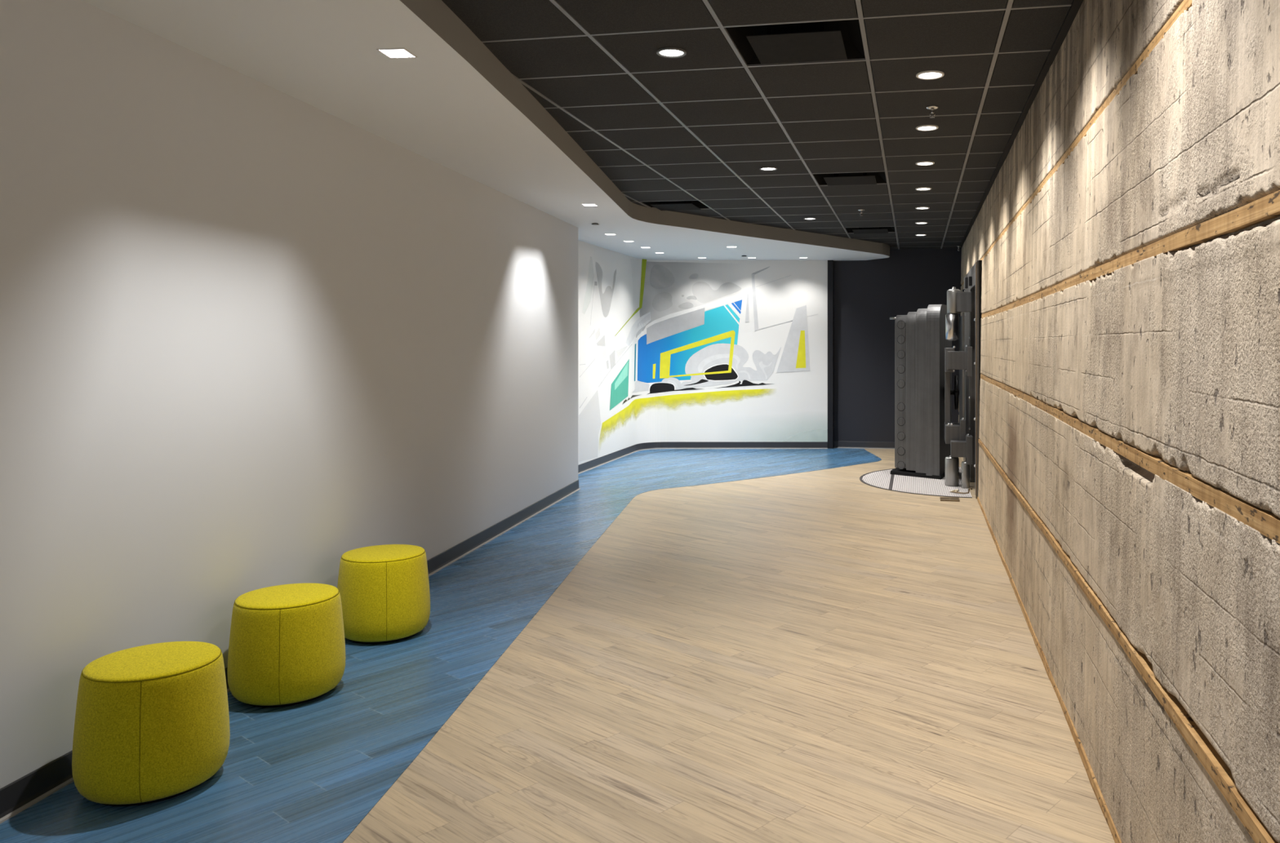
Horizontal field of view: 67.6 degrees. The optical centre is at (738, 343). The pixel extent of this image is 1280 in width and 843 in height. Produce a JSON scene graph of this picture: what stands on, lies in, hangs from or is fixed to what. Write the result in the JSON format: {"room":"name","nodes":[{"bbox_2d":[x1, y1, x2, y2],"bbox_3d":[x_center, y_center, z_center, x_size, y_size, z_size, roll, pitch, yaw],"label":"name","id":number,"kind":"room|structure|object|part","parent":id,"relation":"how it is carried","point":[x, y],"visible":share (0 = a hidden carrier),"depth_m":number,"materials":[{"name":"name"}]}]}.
{"room":"office corridor","nodes":[
{"label":"office corridor","id":0,"kind":"room"},
{"bbox_2d":[0,0,577,789],"bbox_3d":[-2.623,0.145,4.775,1.698,2.810,10.830,0,0,11],"label":"wall","id":1,"kind":"structure","parent":0,"point":[253,336],"depth_m":4.17,"materials":[{"name":"white paint"}]},
{"bbox_2d":[0,480,580,824],"bbox_3d":[-2.228,1.498,4.702,0.025,0.100,10.869,0,0,6],"label":"baseboard","id":2,"kind":"structure","parent":1,"relation":"attached to","point":[27,791],"depth_m":3.35,"materials":[{"name":"grey rubber"}]},
{"bbox_2d":[82,0,889,261],"bbox_3d":[-1.074,-1.323,6.795,3.905,0.166,15.368,0,0,11],"label":"ceiling","id":3,"kind":"structure","parent":0,"point":[455,105],"depth_m":4.87,"materials":[{"name":"white paint"}]},
{"bbox_2d":[376,48,417,57],"bbox_3d":[-1.451,-1.284,4.038,0.124,0.095,0.124,0,0,6],"label":"recessed light","id":4,"kind":"object","parent":3,"relation":"in","point":[389,52],"visible":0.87,"depth_m":4.09,"materials":[{"name":"white plastic"}]},
{"bbox_2d":[582,204,597,205],"bbox_3d":[-1.321,-1.284,8.444,0.124,0.095,0.124,0,0,2],"label":"recessed light","id":5,"kind":"object","parent":3,"relation":"in","point":[582,204],"visible":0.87,"depth_m":8.50,"materials":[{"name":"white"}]},
{"bbox_2d":[0,448,1115,842],"bbox_3d":[-0.474,1.589,6.750,5.200,0.082,15.500,0,0,11],"label":"floor","id":6,"kind":"structure","parent":0,"point":[829,655],"depth_m":4.13,"materials":[{"name":"brown wood"}]},
{"bbox_2d":[71,641,230,807],"bbox_3d":[-2.063,1.327,3.348,0.474,0.441,0.475,0,0,-22],"label":"ottoman","id":7,"kind":"object","parent":6,"relation":"on","point":[152,722],"visible":1,"depth_m":3.18,"materials":[{"name":"yellow fabric"}]},
{"bbox_3d":[-2.063,1.116,3.348,0.415,0.019,0.415,0,0,-22],"label":"seat","id":8,"kind":"part","parent":7,"relation":"part of","materials":[{"name":"fabric"}]},
{"bbox_2d":[226,583,345,707],"bbox_3d":[-1.999,1.327,4.211,0.474,0.441,0.475,0,0,-17],"label":"ottoman","id":9,"kind":"object","parent":6,"relation":"on","point":[286,646],"visible":1,"depth_m":4.03,"materials":[{"name":"yellow fabric"}]},
{"bbox_3d":[-1.999,1.116,4.211,0.415,0.019,0.415,0,0,-17],"label":"seat","id":10,"kind":"part","parent":9,"relation":"part of","materials":[{"name":"fabric"}]},
{"bbox_2d":[337,544,430,644],"bbox_3d":[-1.893,1.327,5.066,0.474,0.441,0.475,0,0,-24],"label":"ottoman","id":11,"kind":"object","parent":6,"relation":"on","point":[384,593],"visible":0.96,"depth_m":4.88,"materials":[{"name":"yellow fabric"}]},
{"bbox_3d":[-1.893,1.116,5.066,0.415,0.019,0.415,0,0,-24],"label":"seat","id":12,"kind":"part","parent":11,"relation":"part of","materials":[{"name":"fabric"}]},
{"bbox_2d":[859,466,972,497],"bbox_3d":[1.988,1.547,10.839,1.192,0.005,2.443,0,0,11],"label":"floor marking","id":13,"kind":"object","parent":6,"relation":"on","point":[882,479],"visible":0.73,"depth_m":10.43,"materials":[{"name":"white"}]},
{"bbox_3d":[1.591,1.546,10.913,0.314,0.003,1.614,0,0,11],"label":"rib panel","id":14,"kind":"part","parent":13,"relation":"part of","materials":[{"name":"white"}]},
{"bbox_3d":[2.179,1.546,10.804,0.800,0.003,2.390,0,0,11],"label":"rib panel","id":15,"kind":"part","parent":13,"relation":"part of","materials":[{"name":"white"}]},
{"bbox_2d":[949,488,972,494],"bbox_3d":[2.313,1.499,9.761,0.117,0.082,0.302,0,0,-32],"label":"hook","id":16,"kind":"object","parent":13,"relation":"on","point":[953,491],"visible":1,"depth_m":9.74,"materials":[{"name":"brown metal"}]},
{"bbox_2d":[939,497,959,502],"bbox_3d":[2.100,1.543,9.420,0.187,0.013,0.180,0,0,11],"label":"floor plate","id":17,"kind":"object","parent":6,"relation":"on","point":[942,499],"visible":1,"depth_m":9.40,"materials":[{"name":"brown metal"}]},
{"bbox_2d":[577,240,827,465],"bbox_3d":[-0.524,0.145,12.405,3.035,2.810,4.400,0,0,11],"label":"wall","id":18,"kind":"structure","parent":0,"point":[794,408],"depth_m":14.02,"materials":[{"name":"white paint"}]},
{"bbox_2d":[577,441,827,474],"bbox_3d":[-1.040,1.498,12.870,1.869,0.100,4.925,0,0,44],"label":"baseboard","id":19,"kind":"structure","parent":18,"relation":"attached to","point":[584,467],"depth_m":14.02,"materials":[{"name":"grey rubber"}]},
{"bbox_2d":[600,258,816,434],"bbox_3d":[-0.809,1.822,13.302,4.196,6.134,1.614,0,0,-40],"label":"wall mural","id":20,"kind":"object","parent":18,"relation":"attached to","point":[708,353],"visible":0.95,"depth_m":14.02,"materials":[{"name":"multicoloured paint"}]},
{"bbox_2d":[441,0,1083,249],"bbox_3d":[-0.586,-1.528,6.702,5.403,0.292,15.737,0,0,11],"label":"ceiling","id":21,"kind":"structure","parent":0,"point":[701,125],"depth_m":5.40,"materials":[{"name":"black tile"}]},
{"bbox_2d":[656,47,686,57],"bbox_3d":[-0.318,-1.389,4.524,0.144,0.008,0.144,0,0,11],"label":"recessed light","id":22,"kind":"object","parent":21,"relation":"in","point":[668,52],"visible":1,"depth_m":4.52,"materials":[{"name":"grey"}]},
{"bbox_2d":[640,200,709,210],"bbox_3d":[-0.626,-1.423,9.542,0.585,0.093,0.585,0,0,11],"label":"ceiling vent","id":23,"kind":"object","parent":21,"relation":"in","point":[668,205],"visible":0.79,"depth_m":9.64,"materials":[{"name":"black metal"}]},
{"bbox_3d":[-0.626,-1.378,9.542,0.422,0.004,0.422,0,0,11],"label":"plate","id":24,"kind":"part","parent":23,"relation":"part of","materials":[{"name":"black metal"}]},
{"bbox_2d":[759,166,777,170],"bbox_3d":[0.239,-1.389,7.521,0.144,0.008,0.144,0,0,11],"label":"recessed light","id":25,"kind":"object","parent":21,"relation":"in","point":[763,168],"visible":1,"depth_m":7.52,"materials":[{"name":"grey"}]},
{"bbox_2d":[725,19,865,64],"bbox_3d":[0.281,-1.423,4.413,0.585,0.093,0.585,0,0,11],"label":"ceiling vent","id":26,"kind":"object","parent":21,"relation":"in","point":[834,39],"visible":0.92,"depth_m":4.41,"materials":[{"name":"black metal"}]},
{"bbox_3d":[0.281,-1.378,4.413,0.422,0.004,0.422,0,0,11],"label":"plate","id":27,"kind":"part","parent":26,"relation":"part of","materials":[{"name":"black metal"}]},
{"bbox_2d":[803,217,816,219],"bbox_3d":[0.796,-1.389,10.518,0.144,0.008,0.144,0,0,11],"label":"recessed light","id":28,"kind":"object","parent":21,"relation":"in","point":[807,218],"visible":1,"depth_m":10.50,"materials":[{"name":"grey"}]},
{"bbox_2d":[813,171,886,186],"bbox_3d":[0.950,-1.423,8.009,0.585,0.093,0.585,0,0,11],"label":"ceiling vent","id":29,"kind":"object","parent":21,"relation":"in","point":[855,178],"visible":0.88,"depth_m":8.10,"materials":[{"name":"black metal"}]},
{"bbox_3d":[0.950,-1.378,8.009,0.422,0.004,0.422,0,0,11],"label":"plate","id":30,"kind":"part","parent":29,"relation":"part of","materials":[{"name":"black metal"}]},
{"bbox_2d":[857,208,864,215],"bbox_3d":[1.278,-1.362,9.842,0.072,0.062,0.072,0,0,11],"label":"sprinkler","id":31,"kind":"object","parent":21,"relation":"attached to","point":[860,210],"visible":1,"depth_m":9.83,"materials":[{"name":"silver metal"}]},
{"bbox_2d":[845,226,894,233],"bbox_3d":[1.618,-1.423,11.605,0.585,0.093,0.585,0,0,11],"label":"ceiling vent","id":32,"kind":"object","parent":21,"relation":"in","point":[865,229],"visible":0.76,"depth_m":11.69,"materials":[{"name":"black metal"}]},
{"bbox_3d":[1.618,-1.378,11.605,0.422,0.004,0.422,0,0,11],"label":"plate","id":33,"kind":"part","parent":32,"relation":"part of","materials":[{"name":"black metal"}]},
{"bbox_2d":[915,222,928,224],"bbox_3d":[2.106,-1.389,10.894,0.144,0.008,0.144,0,0,11],"label":"recessed light","id":34,"kind":"object","parent":21,"relation":"in","point":[918,223],"visible":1,"depth_m":10.89,"materials":[{"name":"white"}]},
{"bbox_2d":[915,206,929,209],"bbox_3d":[1.883,-1.389,9.695,0.144,0.008,0.144,0,0,11],"label":"recessed light","id":35,"kind":"object","parent":21,"relation":"in","point":[918,207],"visible":1,"depth_m":9.68,"materials":[{"name":"white plastic"}]},
{"bbox_2d":[915,186,931,190],"bbox_3d":[1.660,-1.389,8.497,0.144,0.008,0.144,0,0,11],"label":"recessed light","id":36,"kind":"object","parent":21,"relation":"in","point":[920,188],"visible":1,"depth_m":8.49,"materials":[{"name":"white plastic"}]},
{"bbox_2d":[915,160,934,165],"bbox_3d":[1.438,-1.389,7.298,0.144,0.008,0.144,0,0,11],"label":"recessed light","id":37,"kind":"object","parent":21,"relation":"in","point":[924,162],"visible":1,"depth_m":7.29,"materials":[{"name":"white"}]},
{"bbox_2d":[915,124,938,130],"bbox_3d":[1.215,-1.389,6.099,0.144,0.008,0.144,0,0,11],"label":"recessed light","id":38,"kind":"object","parent":21,"relation":"in","point":[923,127],"visible":1,"depth_m":6.10,"materials":[{"name":"white"}]},
{"bbox_2d":[915,70,944,79],"bbox_3d":[0.992,-1.389,4.901,0.144,0.008,0.144,0,0,11],"label":"recessed light","id":39,"kind":"object","parent":21,"relation":"in","point":[929,74],"visible":1,"depth_m":4.90,"materials":[{"name":"white"}]},
{"bbox_2d":[925,105,938,118],"bbox_3d":[1.141,-1.362,5.575,0.072,0.062,0.072,0,0,11],"label":"sprinkler","id":40,"kind":"object","parent":21,"relation":"attached to","point":[931,108],"visible":1,"depth_m":5.57,"materials":[{"name":"silver metal"}]},
{"bbox_2d":[833,248,961,442],"bbox_3d":[2.353,0.053,14.067,2.015,2.994,0.180,0,0,11],"label":"wall","id":41,"kind":"structure","parent":0,"point":[867,294],"depth_m":14.04,"materials":[{"name":"grey paint"}]},
{"bbox_2d":[827,260,833,448],"bbox_3d":[1.373,0.150,14.088,0.080,2.800,0.136,0,0,11],"label":"trim","id":42,"kind":"structure","parent":41,"relation":"attached to","point":[830,263],"depth_m":14.02,"materials":[{"name":"black paint"}]},
{"bbox_2d":[833,440,894,448],"bbox_3d":[2.275,1.498,13.976,1.735,0.100,0.025,0,0,11],"label":"baseboard","id":43,"kind":"structure","parent":41,"relation":"attached to","point":[837,444],"depth_m":14.06,"materials":[{"name":"grey rubber"}]},
{"bbox_2d":[958,0,1279,842],"bbox_3d":[1.838,0.076,6.253,0.088,2.948,15.368,0,0,11],"label":"wall","id":44,"kind":"structure","parent":0,"point":[1174,357],"depth_m":2.66,"materials":[{"name":"concrete"}]},
{"bbox_2d":[889,287,973,488],"bbox_3d":[2.213,0.462,11.033,0.904,2.176,1.703,0,0,11],"label":"door","id":45,"kind":"structure","parent":44,"relation":"in","point":[928,445],"depth_m":10.93,"materials":[{"name":"metal"}]},
{"bbox_3d":[2.342,0.640,10.611,0.057,0.660,0.120,0,0,11],"label":"hinge post","id":46,"kind":"part","parent":45,"relation":"part of","materials":[{"name":"metal"}]},
{"bbox_3d":[2.460,-0.459,10.400,0.186,0.218,0.130,0,0,11],"label":"hinge arm","id":47,"kind":"part","parent":45,"relation":"part of","materials":[{"name":"metal"}]},
{"bbox_3d":[2.508,0.190,10.290,0.051,0.320,0.250,0,0,11],"label":"bracket plate","id":48,"kind":"part","parent":45,"relation":"part of","materials":[{"name":"metal"}]},
{"bbox_2d":[959,260,982,498],"bbox_3d":[2.912,0.357,11.479,0.371,2.385,4.165,0,0,11],"label":"door frame","id":49,"kind":"structure","parent":44,"relation":"attached to","point":[973,279],"depth_m":10.62,"materials":[{"name":"metal"}]},
{"bbox_3d":[3.041,0.585,12.734,0.075,1.930,1.650,0,0,11],"label":"plate","id":50,"kind":"part","parent":49,"relation":"part of","materials":[{"name":"metal"}]},
{"bbox_3d":[2.696,0.510,11.175,0.007,1.980,1.040,0,0,11],"label":"plate","id":51,"kind":"part","parent":49,"relation":"part of","materials":[{"name":"metal"}]},
{"bbox_3d":[2.655,0.357,10.695,0.088,2.385,2.500,0,0,11],"label":"casing","id":52,"kind":"part","parent":49,"relation":"part of","materials":[{"name":"metal"}]},
{"bbox_3d":[2.435,0.357,9.456,0.068,2.385,0.014,0,0,11],"label":"shadow trim","id":53,"kind":"part","parent":49,"relation":"part of","materials":[{"name":"black metal"}]},
{"bbox_2d":[977,497,1121,842],"bbox_3d":[1.403,1.532,4.062,0.056,0.035,10.900,0,0,11],"label":"baseboard","id":54,"kind":"structure","parent":44,"relation":"attached to","point":[1093,782],"depth_m":3.88,"materials":[{"name":"brown wood"}]},
{"bbox_2d":[961,0,1191,285],"bbox_3d":[1.853,-0.845,6.165,0.063,0.043,15.200,0,0,11],"label":"trim","id":55,"kind":"structure","parent":44,"relation":"attached to","point":[1185,4],"depth_m":3.26,"materials":[{"name":"brown wood"}]},
{"bbox_2d":[977,439,1278,842],"bbox_3d":[1.420,0.938,4.059,0.063,0.085,10.900,0,0,11],"label":"trim","id":56,"kind":"structure","parent":44,"relation":"attached to","point":[1220,774],"depth_m":2.34,"materials":[{"name":"brown wood"}]},
{"bbox_2d":[980,373,1279,543],"bbox_3d":[1.440,0.328,4.055,0.063,0.064,10.900,0,0,11],"label":"trim","id":57,"kind":"structure","parent":44,"relation":"attached to","point":[1266,523],"depth_m":2.37,"materials":[{"name":"brown wood"}]},
{"bbox_2d":[981,190,1279,318],"bbox_3d":[1.450,-0.257,4.053,0.064,0.074,10.900,0,0,11],"label":"trim","id":58,"kind":"structure","parent":44,"relation":"attached to","point":[1267,207],"depth_m":2.32,"materials":[{"name":"brown wood"}]}
]}

